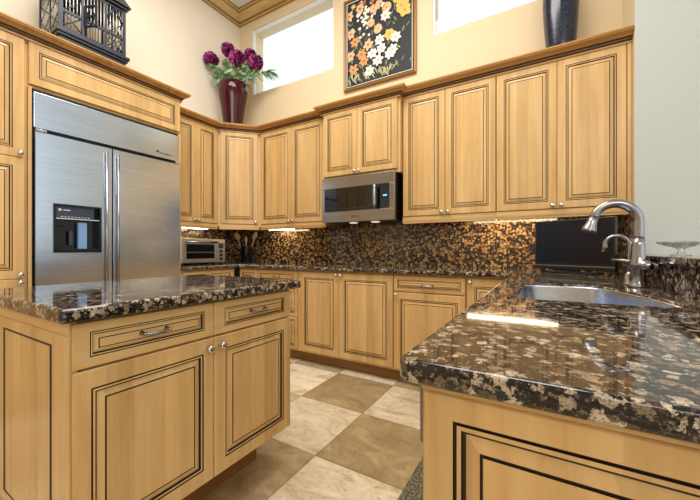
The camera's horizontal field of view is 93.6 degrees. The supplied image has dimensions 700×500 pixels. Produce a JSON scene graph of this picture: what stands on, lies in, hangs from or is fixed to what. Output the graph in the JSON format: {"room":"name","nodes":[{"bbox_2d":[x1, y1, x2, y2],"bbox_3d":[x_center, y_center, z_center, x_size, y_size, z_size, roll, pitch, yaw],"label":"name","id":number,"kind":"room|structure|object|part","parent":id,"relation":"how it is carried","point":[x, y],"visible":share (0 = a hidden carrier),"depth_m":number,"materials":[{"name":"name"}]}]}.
{"room":"kitchen","nodes":[
{"label":"kitchen","id":0,"kind":"room"},
{"bbox_2d":[0,0,239,276],"bbox_3d":[-3.255,-1.016,1.470,0.120,4.165,7.220,0,0,31],"label":"wall","id":1,"kind":"structure","parent":0,"point":[167,41],"depth_m":3.62,"materials":[{"name":"beige paint"}]},
{"bbox_2d":[179,117,217,228],"bbox_3d":[-1.761,-0.781,3.477,0.409,1.105,0.583,0,0,31],"label":"upper cabinet","id":2,"kind":"object","parent":1,"relation":"attached to","point":[199,143],"visible":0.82,"depth_m":3.43,"materials":[{"name":"brown wood"}]},
{"bbox_3d":[-1.685,-0.810,3.281,0.020,1.035,0.309,0,0,31],"label":"door","id":3,"kind":"part","parent":2,"relation":"part of","materials":[{"name":"brown wood"}]},
{"bbox_3d":[-1.623,-0.259,3.396,0.024,0.059,0.583,0,0,31],"label":"light rail","id":4,"kind":"part","parent":2,"relation":"part of","materials":[{"name":"brown wood"}]},
{"bbox_3d":[-1.539,-0.810,3.529,0.020,1.035,0.260,0,0,31],"label":"door","id":5,"kind":"part","parent":2,"relation":"part of","materials":[{"name":"brown wood"}]},
{"bbox_2d":[181,227,239,262],"bbox_3d":[-1.774,-0.056,3.837,0.020,0.414,1.192,0,0,31],"label":"backsplash","id":6,"kind":"structure","parent":1,"relation":"attached to","point":[232,248],"depth_m":4.16,"materials":[{"name":"stone"}]},
{"bbox_2d":[202,0,295,27],"bbox_3d":[-1.543,-3.026,0.342,3.975,0.145,7.020,0,0,31],"label":"trim","id":7,"kind":"structure","parent":1,"relation":"attached to","point":[241,16],"depth_m":4.12,"materials":[{"name":"brown wood"}]},
{"bbox_2d":[0,357,422,499],"bbox_3d":[0.193,1.116,-0.567,8.290,0.100,7.220,0,0,31],"label":"floor","id":8,"kind":"structure","parent":0,"point":[350,434],"depth_m":1.80,"materials":[{"name":"tile"}]},
{"bbox_2d":[0,29,26,287],"bbox_3d":[-2.601,-0.147,1.807,0.658,2.427,1.066,0,0,31],"label":"pantry cabinet","id":9,"kind":"object","parent":8,"relation":"on","point":[13,48],"visible":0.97,"depth_m":2.05,"materials":[{"name":"brown wood"}]},
{"bbox_3d":[-2.181,-0.968,1.951,0.020,0.759,0.359,0,0,31],"label":"door","id":10,"kind":"part","parent":9,"relation":"part of","materials":[{"name":"brown wood"}]},
{"bbox_3d":[-2.181,-0.202,1.951,0.020,0.768,0.359,0,0,31],"label":"door","id":11,"kind":"part","parent":9,"relation":"part of","materials":[{"name":"brown wood"}]},
{"bbox_3d":[-2.181,0.560,1.951,0.020,0.749,0.359,0,0,31],"label":"door","id":12,"kind":"part","parent":9,"relation":"part of","materials":[{"name":"brown wood"}]},
{"bbox_2d":[27,40,180,286],"bbox_3d":[-2.080,-0.147,2.719,0.628,2.427,1.032,0,0,31],"label":"tall cabinet","id":13,"kind":"object","parent":8,"relation":"on","point":[49,71],"visible":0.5,"depth_m":2.37,"materials":[{"name":"brown wood"}]},
{"bbox_3d":[-2.338,0.004,2.282,0.628,2.125,0.018,0,0,31],"label":"panel","id":14,"kind":"part","parent":13,"relation":"part of","materials":[{"name":"brown wood"}]},
{"bbox_2d":[39,0,131,65],"bbox_3d":[-2.085,-1.861,2.590,0.505,1.000,0.490,0,0,31],"label":"birdcage","id":15,"kind":"object","parent":13,"relation":"on","point":[99,14],"visible":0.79,"depth_m":2.53,"materials":[{"name":"black paint"}]},
{"bbox_3d":[-1.932,-1.742,2.448,0.100,0.160,0.012,0,0,6],"label":"cage door","id":16,"kind":"part","parent":15,"relation":"part of","materials":[{"name":"black paint"}]},
{"bbox_2d":[0,11,190,102],"bbox_3d":[-2.119,-1.389,2.159,0.248,0.078,2.162,0,0,31],"label":"crown molding","id":17,"kind":"structure","parent":13,"relation":"attached to","point":[8,23],"depth_m":2.34,"materials":[{"name":"orange wood"}]},
{"bbox_3d":[-1.819,-1.213,2.563,0.020,0.275,1.023,0,0,31],"label":"door","id":18,"kind":"part","parent":13,"relation":"part of","materials":[{"name":"brown wood"}]},
{"bbox_3d":[-1.823,0.004,3.155,0.628,2.125,0.020,0,0,31],"label":"panel","id":19,"kind":"part","parent":13,"relation":"part of","materials":[{"name":"brown wood"}]},
{"bbox_2d":[32,89,180,285],"bbox_3d":[-2.044,0.006,2.698,0.656,2.120,0.987,0,0,31],"label":"refrigerator","id":20,"kind":"object","parent":8,"relation":"on","point":[106,186],"visible":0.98,"depth_m":2.43,"materials":[{"name":"silver metal"}]},
{"bbox_3d":[-1.948,0.088,2.326,0.060,1.715,0.436,0,0,31],"label":"door","id":21,"kind":"part","parent":20,"relation":"part of","materials":[{"name":"silver metal"}]},
{"bbox_3d":[-1.823,-0.918,2.567,0.030,0.232,0.979,0,0,31],"label":"vent panel","id":22,"kind":"part","parent":20,"relation":"part of","materials":[{"name":"silver metal"}]},
{"bbox_3d":[-1.821,0.016,2.458,0.028,1.500,0.016,0,0,31],"label":"handle","id":23,"kind":"part","parent":20,"relation":"part of","materials":[{"name":"silver metal"}]},
{"bbox_3d":[-1.782,0.016,2.524,0.028,1.500,0.016,0,0,31],"label":"handle","id":24,"kind":"part","parent":20,"relation":"part of","materials":[{"name":"silver metal"}]},
{"bbox_3d":[-1.696,0.088,2.752,0.060,1.715,0.533,0,0,31],"label":"door","id":25,"kind":"part","parent":20,"relation":"part of","materials":[{"name":"silver metal"}]},
{"bbox_2d":[0,290,289,499],"bbox_3d":[-0.807,0.630,1.423,0.732,0.872,0.888,0,0,31],"label":"base cabinet","id":26,"kind":"object","parent":8,"relation":"on","point":[169,403],"visible":0.96,"depth_m":1.08,"materials":[{"name":"brown wood"}]},
{"bbox_3d":[-1.021,0.212,1.045,0.639,0.036,0.020,0,0,31],"label":"rail","id":27,"kind":"part","parent":26,"relation":"part of","materials":[{"name":"brown wood"}]},
{"bbox_3d":[-1.021,0.551,1.045,0.639,0.639,0.020,0,0,31],"label":"panel","id":28,"kind":"part","parent":26,"relation":"part of","materials":[{"name":"brown wood"}]},
{"bbox_3d":[-0.747,0.535,0.874,0.005,0.682,0.004,0,0,31],"label":"corner post","id":29,"kind":"part","parent":26,"relation":"part of","materials":[{"name":"brown wood"}]},
{"bbox_3d":[-0.640,0.263,1.070,0.020,0.127,0.439,0,0,31],"label":"drawer","id":30,"kind":"part","parent":26,"relation":"part of","materials":[{"name":"brown wood"}]},
{"bbox_3d":[-0.640,0.602,1.070,0.020,0.537,0.439,0,0,31],"label":"door","id":31,"kind":"part","parent":26,"relation":"part of","materials":[{"name":"brown wood"}]},
{"bbox_2d":[0,274,300,324],"bbox_3d":[-0.835,0.172,1.450,0.803,0.040,0.962,0,0,31],"label":"countertop","id":32,"kind":"structure","parent":26,"relation":"on","point":[62,304],"depth_m":1.17,"materials":[{"name":"brown stone"}]},
{"bbox_3d":[-0.619,0.261,1.054,0.032,0.018,0.094,0,0,31],"label":"handle","id":33,"kind":"part","parent":26,"relation":"part of","materials":[{"name":"silver metal"}]},
{"bbox_3d":[-0.520,0.369,1.224,0.030,0.031,0.031,0,0,31],"label":"knob","id":34,"kind":"part","parent":26,"relation":"part of","materials":[{"name":"silver metal"}]},
{"bbox_3d":[-0.491,0.367,1.272,0.030,0.031,0.031,0,0,31],"label":"knob","id":35,"kind":"part","parent":26,"relation":"part of","materials":[{"name":"silver metal"}]},
{"bbox_3d":[-0.415,0.602,1.450,0.020,0.537,0.437,0,0,31],"label":"door","id":36,"kind":"part","parent":26,"relation":"part of","materials":[{"name":"brown wood"}]},
{"bbox_3d":[-0.415,0.263,1.450,0.020,0.127,0.437,0,0,31],"label":"drawer","id":37,"kind":"part","parent":26,"relation":"part of","materials":[{"name":"brown wood"}]},
{"bbox_3d":[-0.393,0.261,1.437,0.032,0.018,0.094,0,0,31],"label":"handle","id":38,"kind":"part","parent":26,"relation":"part of","materials":[{"name":"silver metal"}]},
{"bbox_2d":[181,268,233,275],"bbox_3d":[-1.642,0.626,3.416,0.676,0.880,0.598,0,0,31],"label":"base cabinet","id":39,"kind":"object","parent":8,"relation":"on","point":[219,271],"visible":0.06,"depth_m":3.28,"materials":[{"name":"brown wood"}]},
{"bbox_3d":[-1.470,0.267,3.126,0.020,0.122,0.261,0,0,31],"label":"drawer","id":40,"kind":"part","parent":39,"relation":"part of","materials":[{"name":"brown wood"}]},
{"bbox_3d":[-1.327,0.267,3.366,0.020,0.122,0.292,0,0,31],"label":"drawer","id":41,"kind":"part","parent":39,"relation":"part of","materials":[{"name":"brown wood"}]},
{"bbox_2d":[240,267,258,277],"bbox_3d":[-0.944,0.626,3.709,0.284,0.880,0.610,0,0,31],"label":"base cabinet","id":42,"kind":"object","parent":8,"relation":"on","point":[244,272],"visible":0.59,"depth_m":3.46,"materials":[{"name":"brown wood"}]},
{"bbox_2d":[258,268,303,359],"bbox_3d":[-0.583,0.626,3.496,0.548,0.880,0.610,0,0,31],"label":"base cabinet","id":43,"kind":"object","parent":8,"relation":"on","point":[290,274],"visible":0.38,"depth_m":3.17,"materials":[{"name":"brown wood"}]},
{"bbox_3d":[-0.725,0.267,3.274,0.516,0.122,0.020,0,0,31],"label":"drawer","id":44,"kind":"part","parent":43,"relation":"part of","materials":[{"name":"brown wood"}]},
{"bbox_3d":[-0.725,0.794,3.274,0.516,0.305,0.020,0,0,31],"label":"drawer","id":45,"kind":"part","parent":43,"relation":"part of","materials":[{"name":"brown wood"}]},
{"bbox_3d":[-0.725,0.484,3.274,0.516,0.300,0.020,0,0,31],"label":"drawer","id":46,"kind":"part","parent":43,"relation":"part of","materials":[{"name":"brown wood"}]},
{"bbox_2d":[300,270,396,379],"bbox_3d":[0.070,0.626,3.111,0.963,0.880,0.609,0,0,31],"label":"base cabinet","id":47,"kind":"object","parent":8,"relation":"on","point":[347,318],"visible":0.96,"depth_m":2.85,"materials":[{"name":"brown wood"}]},
{"bbox_3d":[-0.282,0.576,3.012,0.433,0.741,0.020,0,0,31],"label":"door","id":48,"kind":"part","parent":47,"relation":"part of","materials":[{"name":"brown wood"}]},
{"bbox_3d":[0.127,0.576,2.771,0.511,0.741,0.020,0,0,31],"label":"door","id":49,"kind":"part","parent":47,"relation":"part of","materials":[{"name":"brown wood"}]},
{"bbox_2d":[397,457,422,499],"bbox_3d":[0.484,1.060,1.468,0.410,0.012,0.980,0,0,31],"label":"kitchen mat","id":50,"kind":"object","parent":8,"relation":"on","point":[413,490],"visible":0.09,"depth_m":1.46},
{"bbox_2d":[393,273,466,384],"bbox_3d":[0.726,0.626,2.723,0.558,0.880,0.610,0,0,31],"label":"base cabinet","id":51,"kind":"object","parent":8,"relation":"on","point":[423,304],"visible":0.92,"depth_m":2.51,"materials":[{"name":"brown wood"}]},
{"bbox_3d":[0.592,0.267,2.496,0.549,0.122,0.020,0,0,31],"label":"drawer","id":52,"kind":"part","parent":51,"relation":"part of","materials":[{"name":"brown wood"}]},
{"bbox_3d":[0.592,0.640,2.496,0.549,0.612,0.020,0,0,31],"label":"door","id":53,"kind":"part","parent":51,"relation":"part of","materials":[{"name":"brown wood"}]},
{"bbox_2d":[467,276,506,307],"bbox_3d":[1.111,0.626,2.496,0.333,0.880,0.609,0,0,31],"label":"base cabinet","id":54,"kind":"object","parent":8,"relation":"on","point":[477,287],"visible":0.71,"depth_m":2.30,"materials":[{"name":"brown wood"}]},
{"bbox_2d":[422,385,699,499],"bbox_3d":[0.819,0.626,1.172,0.575,0.880,1.954,0,0,31],"label":"base cabinet","id":55,"kind":"object","parent":8,"relation":"on","point":[475,448],"visible":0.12,"depth_m":0.39,"materials":[{"name":"brown wood"}]},
{"bbox_2d":[420,385,422,441],"bbox_3d":[0.485,0.574,0.618,0.527,0.765,0.610,0,0,31],"label":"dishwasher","id":56,"kind":"object","parent":55,"relation":"in","point":[421,388],"visible":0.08,"depth_m":0.49,"materials":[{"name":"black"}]},
{"bbox_2d":[181,261,699,444],"bbox_3d":[-0.448,0.169,2.270,3.898,0.034,2.585,0,0,31],"label":"countertop","id":57,"kind":"structure","parent":55,"relation":"on","point":[631,367],"depth_m":0.48,"materials":[{"name":"brown stone"}]},
{"bbox_2d":[181,238,224,264],"bbox_3d":[-1.634,0.017,3.503,0.364,0.270,0.520,0,0,31],"label":"toaster oven","id":58,"kind":"object","parent":57,"relation":"on","point":[193,250],"visible":0.78,"depth_m":3.40,"materials":[{"name":"silver metal"}]},
{"bbox_3d":[-1.544,0.017,3.392,0.013,0.210,0.380,0,0,31],"label":"door","id":59,"kind":"part","parent":58,"relation":"part of","materials":[{"name":"silver metal"}]},
{"bbox_3d":[-1.522,-0.081,3.379,0.046,0.018,0.360,0,0,31],"label":"handle","id":60,"kind":"part","parent":58,"relation":"part of","materials":[{"name":"silver metal"}]},
{"bbox_2d":[240,246,252,261],"bbox_3d":[-1.278,0.051,4.059,0.148,0.200,0.148,0,0,31],"label":"utensil crock","id":61,"kind":"object","parent":57,"relation":"on","point":[246,251],"visible":0.83,"depth_m":4.00,"materials":[{"name":"black ceramic"}]},
{"bbox_2d":[234,232,240,248],"bbox_3d":[-1.366,-0.040,4.062,0.135,0.358,0.012,0,0,2],"label":"spoon","id":62,"kind":"object","parent":61,"relation":"in","point":[236,235],"visible":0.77,"depth_m":4.06,"materials":[{"name":"brown wood"}]},
{"bbox_2d":[245,232,249,245],"bbox_3d":[-1.272,-0.040,4.066,0.060,0.355,0.017,0,0,-2],"label":"ladle","id":63,"kind":"object","parent":61,"relation":"in","point":[247,234],"visible":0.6,"depth_m":4.07,"materials":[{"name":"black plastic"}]},
{"bbox_2d":[252,232,256,246],"bbox_3d":[-1.201,-0.043,4.052,0.120,0.364,0.012,0,0,5],"label":"spoon","id":64,"kind":"object","parent":61,"relation":"in","point":[254,235],"visible":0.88,"depth_m":4.05,"materials":[{"name":"brown wood"}]},
{"bbox_2d":[535,216,616,274],"bbox_3d":[1.450,-0.025,2.144,0.140,0.352,0.484,0,0,-28],"label":"television","id":65,"kind":"object","parent":57,"relation":"on","point":[559,244],"visible":0.98,"depth_m":2.12,"materials":[{"name":"black plastic"}]},
{"bbox_3d":[1.440,0.104,2.139,0.004,0.005,0.484,0,0,-28],"label":"trim","id":66,"kind":"part","parent":65,"relation":"part of","materials":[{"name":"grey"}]},
{"bbox_2d":[517,285,683,307],"bbox_3d":[0.849,0.263,1.185,0.414,0.206,0.562,0,0,31],"label":"sink","id":67,"kind":"object","parent":57,"relation":"in","point":[541,292],"visible":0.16,"depth_m":1.40,"materials":[{"name":"metal"}]},
{"bbox_2d":[601,234,630,284],"bbox_3d":[1.193,0.040,1.454,0.120,0.223,0.066,0,0,8],"label":"water faucet","id":68,"kind":"object","parent":57,"relation":"on","point":[604,245],"visible":0.7,"depth_m":1.44,"materials":[{"name":"silver metal"}]},
{"bbox_2d":[581,199,660,287],"bbox_3d":[1.120,-0.030,1.372,0.259,0.364,0.089,0,0,31],"label":"kitchen faucet","id":69,"kind":"object","parent":57,"relation":"on","point":[638,264],"visible":1,"depth_m":1.34,"materials":[{"name":"silver metal"}]},
{"bbox_3d":[1.113,-0.128,1.373,0.187,0.169,0.042,0,0,22],"label":"spout","id":70,"kind":"part","parent":69,"relation":"part of","materials":[{"name":"silver metal"}]},
{"bbox_3d":[1.177,0.059,1.353,0.057,0.059,0.159,0,0,-27],"label":"lever","id":71,"kind":"part","parent":69,"relation":"part of","materials":[{"name":"silver metal"}]},
{"bbox_3d":[0.341,0.190,0.333,0.545,0.008,0.023,0,0,31],"label":"rail","id":72,"kind":"part","parent":55,"relation":"part of","materials":[{"name":"brown wood"}]},
{"bbox_2d":[229,0,251,7],"bbox_3d":[0.193,-3.149,-0.567,8.290,0.100,7.220,0,0,31],"label":"ceiling","id":73,"kind":"structure","parent":0,"point":[238,3],"depth_m":4.11,"materials":[{"name":"white paint"}]},
{"bbox_2d":[240,0,622,272],"bbox_3d":[0.293,-1.016,3.450,3.975,4.165,0.200,0,0,31],"label":"wall","id":74,"kind":"structure","parent":0,"point":[519,30],"depth_m":3.08,"materials":[{"name":"beige paint"}]},
{"bbox_2d":[218,131,260,229],"bbox_3d":[-1.331,-0.781,3.930,0.687,1.105,0.624,0,0,31],"label":"upper cabinet","id":75,"kind":"object","parent":74,"relation":"attached to","point":[239,154],"visible":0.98,"depth_m":3.70,"materials":[{"name":"brown wood"}]},
{"bbox_2d":[218,78,247,123],"bbox_3d":[-1.394,-1.661,3.913,0.336,0.650,0.336,0,0,31],"label":"vase","id":76,"kind":"object","parent":75,"relation":"on","point":[233,93],"visible":0.72,"depth_m":3.79,"materials":[{"name":"red ceramic"}]},
{"bbox_2d":[203,51,227,83],"bbox_3d":[-1.562,-2.119,3.897,0.374,0.483,0.217,0,0,2],"label":"flower","id":77,"kind":"object","parent":76,"relation":"in","point":[211,60],"visible":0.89,"depth_m":3.88,"materials":[{"name":"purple plant"}]},
{"bbox_2d":[210,66,228,89],"bbox_3d":[-1.540,-2.033,3.920,0.261,0.310,0.247,0,0,-28],"label":"leaf spray","id":78,"kind":"object","parent":76,"relation":"in","point":[215,72],"visible":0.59,"depth_m":3.88,"materials":[{"name":"green plant"}]},
{"bbox_2d":[220,41,234,77],"bbox_3d":[-1.445,-2.192,3.936,0.270,0.626,0.202,0,0,31],"label":"flower","id":79,"kind":"object","parent":76,"relation":"in","point":[226,47],"visible":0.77,"depth_m":3.93,"materials":[{"name":"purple plant"}]},
{"bbox_2d":[224,49,247,78],"bbox_3d":[-1.330,-2.103,3.830,0.264,0.448,0.221,0,0,-26],"label":"flower","id":80,"kind":"object","parent":76,"relation":"in","point":[236,57],"visible":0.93,"depth_m":3.80,"materials":[{"name":"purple plant"}]},
{"bbox_2d":[238,48,256,81],"bbox_3d":[-1.270,-2.154,3.968,0.290,0.552,0.216,0,0,10],"label":"flower","id":81,"kind":"object","parent":76,"relation":"in","point":[248,51],"visible":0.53,"depth_m":3.92,"materials":[{"name":"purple plant"}]},
{"bbox_2d":[235,54,262,88],"bbox_3d":[-1.214,-2.096,3.869,0.376,0.438,0.195,0,0,-18],"label":"flower","id":82,"kind":"object","parent":76,"relation":"in","point":[254,60],"visible":0.9,"depth_m":3.86,"materials":[{"name":"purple plant"}]},
{"bbox_2d":[243,67,278,86],"bbox_3d":[-1.122,-2.025,3.919,0.548,0.295,0.206,0,0,4],"label":"leaf spray","id":83,"kind":"object","parent":76,"relation":"in","point":[268,73],"visible":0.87,"depth_m":3.91,"materials":[{"name":"green plant"}]},
{"bbox_3d":[-1.250,-0.259,3.717,0.431,0.059,0.020,0,0,-16],"label":"light rail","id":84,"kind":"part","parent":75,"relation":"part of","materials":[{"name":"brown wood"}]},
{"bbox_2d":[253,0,333,95],"bbox_3d":[-0.708,-2.420,3.962,1.270,0.848,0.038,0,0,31],"label":"window","id":85,"kind":"structure","parent":74,"relation":"in","point":[317,2],"depth_m":3.98,"materials":[{"name":"white paint"}]},
{"bbox_2d":[260,119,340,229],"bbox_3d":[-0.569,-0.781,3.648,0.907,1.105,0.334,0,0,31],"label":"upper cabinet","id":86,"kind":"object","parent":74,"relation":"attached to","point":[291,157],"visible":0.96,"depth_m":3.52,"materials":[{"name":"brown wood"}]},
{"bbox_3d":[-0.825,-0.810,3.652,0.453,1.035,0.020,0,0,31],"label":"door","id":87,"kind":"part","parent":86,"relation":"part of","materials":[{"name":"brown wood"}]},
{"bbox_3d":[-0.631,-0.259,3.543,0.907,0.059,0.024,0,0,31],"label":"light rail","id":88,"kind":"part","parent":86,"relation":"part of","materials":[{"name":"brown wood"}]},
{"bbox_3d":[-0.444,-0.810,3.427,0.426,1.035,0.020,0,0,31],"label":"door","id":89,"kind":"part","parent":86,"relation":"part of","materials":[{"name":"brown wood"}]},
{"bbox_2d":[180,25,633,133],"bbox_3d":[0.017,-1.362,2.612,3.593,0.078,0.915,0,0,31],"label":"crown molding","id":90,"kind":"structure","parent":86,"relation":"attached to","point":[623,35],"depth_m":2.68,"materials":[{"name":"orange wood"}]},
{"bbox_2d":[323,96,402,179],"bbox_3d":[0.160,-1.006,3.180,0.818,0.655,0.399,0,0,31],"label":"upper cabinet","id":91,"kind":"object","parent":74,"relation":"attached to","point":[365,139],"visible":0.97,"depth_m":3.01,"materials":[{"name":"brown wood"}]},
{"bbox_3d":[-0.095,-1.019,3.145,0.379,0.617,0.020,0,0,31],"label":"door","id":92,"kind":"part","parent":91,"relation":"part of","materials":[{"name":"brown wood"}]},
{"bbox_2d":[322,170,402,225],"bbox_3d":[0.140,-0.465,3.135,0.752,0.428,0.454,0,0,31],"label":"microwave","id":93,"kind":"object","parent":91,"relation":"attached to","point":[373,198],"visible":0.99,"depth_m":2.96,"materials":[{"name":"silver metal"}]},
{"bbox_3d":[0.002,-0.470,3.036,0.615,0.216,0.030,0,0,31],"label":"door","id":94,"kind":"part","parent":93,"relation":"part of","materials":[{"name":"silver metal"}]},
{"bbox_3d":[0.218,-0.471,2.862,0.030,0.209,0.065,0,0,31],"label":"handle","id":95,"kind":"part","parent":93,"relation":"part of","materials":[{"name":"silver metal"}]},
{"bbox_3d":[0.307,-0.470,2.857,0.087,0.216,0.029,0,0,31],"label":"control panel","id":96,"kind":"part","parent":93,"relation":"part of","materials":[{"name":"black glass"}]},
{"bbox_3d":[0.241,-1.019,2.947,0.394,0.617,0.020,0,0,31],"label":"door","id":97,"kind":"part","parent":91,"relation":"part of","materials":[{"name":"brown wood"}]},
{"bbox_2d":[344,0,416,92],"bbox_3d":[0.283,-2.169,3.320,0.800,0.960,0.034,0,0,31],"label":"framed painting","id":98,"kind":"object","parent":74,"relation":"attached to","point":[380,36],"visible":1,"depth_m":3.32,"materials":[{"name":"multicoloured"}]},
{"bbox_2d":[240,215,622,269],"bbox_3d":[0.237,-0.056,3.355,3.973,0.414,0.020,0,0,31],"label":"backsplash","id":99,"kind":"structure","parent":74,"relation":"attached to","point":[490,243],"depth_m":3.13,"materials":[{"name":"stone"}]},
{"bbox_2d":[403,76,496,223],"bbox_3d":[0.855,-0.781,2.808,0.754,1.105,0.334,0,0,31],"label":"upper cabinet","id":100,"kind":"object","parent":74,"relation":"attached to","point":[450,134],"visible":0.98,"depth_m":2.67,"materials":[{"name":"brown wood"}]},
{"bbox_3d":[0.626,-0.810,2.795,0.364,1.035,0.020,0,0,31],"label":"door","id":101,"kind":"part","parent":100,"relation":"part of","materials":[{"name":"brown wood"}]},
{"bbox_3d":[0.792,-0.259,2.702,0.754,0.059,0.024,0,0,31],"label":"light rail","id":102,"kind":"part","parent":100,"relation":"part of","materials":[{"name":"brown wood"}]},
{"bbox_3d":[0.949,-0.810,2.604,0.380,1.035,0.020,0,0,31],"label":"door","id":103,"kind":"part","parent":100,"relation":"part of","materials":[{"name":"brown wood"}]},
{"bbox_2d":[433,0,535,34],"bbox_3d":[1.339,-2.420,2.753,1.294,0.848,0.038,0,0,31],"label":"window","id":104,"kind":"structure","parent":74,"relation":"in","point":[434,1],"depth_m":3.02,"materials":[{"name":"white paint"}]},
{"bbox_2d":[496,42,631,219],"bbox_3d":[1.523,-0.781,2.413,0.795,1.105,0.334,0,0,31],"label":"upper cabinet","id":105,"kind":"object","parent":74,"relation":"attached to","point":[564,127],"visible":0.91,"depth_m":2.27,"materials":[{"name":"brown wood"}]},
{"bbox_3d":[1.285,-0.810,2.406,0.387,1.035,0.020,0,0,31],"label":"door","id":106,"kind":"part","parent":105,"relation":"part of","materials":[{"name":"brown wood"}]},
{"bbox_2d":[543,0,579,47],"bbox_3d":[1.548,-1.720,2.413,0.231,0.770,0.231,0,0,-39],"label":"vase","id":107,"kind":"object","parent":105,"relation":"on","point":[560,17],"visible":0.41,"depth_m":2.33,"materials":[{"name":"ceramic"}]},
{"bbox_3d":[1.461,-0.259,2.307,0.795,0.059,0.024,0,0,31],"label":"light rail","id":108,"kind":"part","parent":105,"relation":"part of","materials":[{"name":"brown wood"}]},
{"bbox_3d":[1.617,-0.810,2.210,0.377,1.035,0.020,0,0,31],"label":"door","id":109,"kind":"part","parent":105,"relation":"part of","materials":[{"name":"brown wood"}]},
{"bbox_2d":[623,0,699,254],"bbox_3d":[3.251,-1.016,1.488,3.115,4.165,0.570,0,0,31],"label":"wall","id":110,"kind":"structure","parent":0,"point":[666,33],"depth_m":1.96,"materials":[{"name":"beige paint"}]},
{"bbox_2d":[619,214,631,253],"bbox_3d":[1.847,-0.039,2.195,0.020,0.380,0.338,0,0,31],"label":"backsplash","id":111,"kind":"structure","parent":110,"relation":"attached to","point":[625,223],"depth_m":2.20,"materials":[{"name":"stone"}]},
{"bbox_3d":[1.201,0.561,1.079,0.149,1.010,2.219,0,0,31],"label":"wall","id":112,"kind":"structure","parent":0,"visible":0},
{"bbox_2d":[617,261,699,300],"bbox_3d":[1.131,0.104,1.119,0.012,0.095,2.218,0,0,31],"label":"backsplash","id":113,"kind":"structure","parent":112,"relation":"attached to","point":[685,281],"depth_m":1.16,"materials":[{"name":"brown stone"}]},
{"bbox_2d":[617,254,699,268],"bbox_3d":[1.205,0.040,1.071,0.214,0.032,2.229,0,0,31],"label":"bar","id":114,"kind":"object","parent":112,"relation":"on","point":[693,261],"visible":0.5,"depth_m":1.18,"materials":[{"name":"brown stone"}]},
{"bbox_2d":[656,241,699,255],"bbox_3d":[1.445,-0.006,1.434,0.162,0.060,0.162,0,0,31],"label":"glass dish","id":115,"kind":"object","parent":114,"relation":"on","point":[675,244],"visible":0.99,"depth_m":1.40,"materials":[{"name":"clear glass"}]}
]}

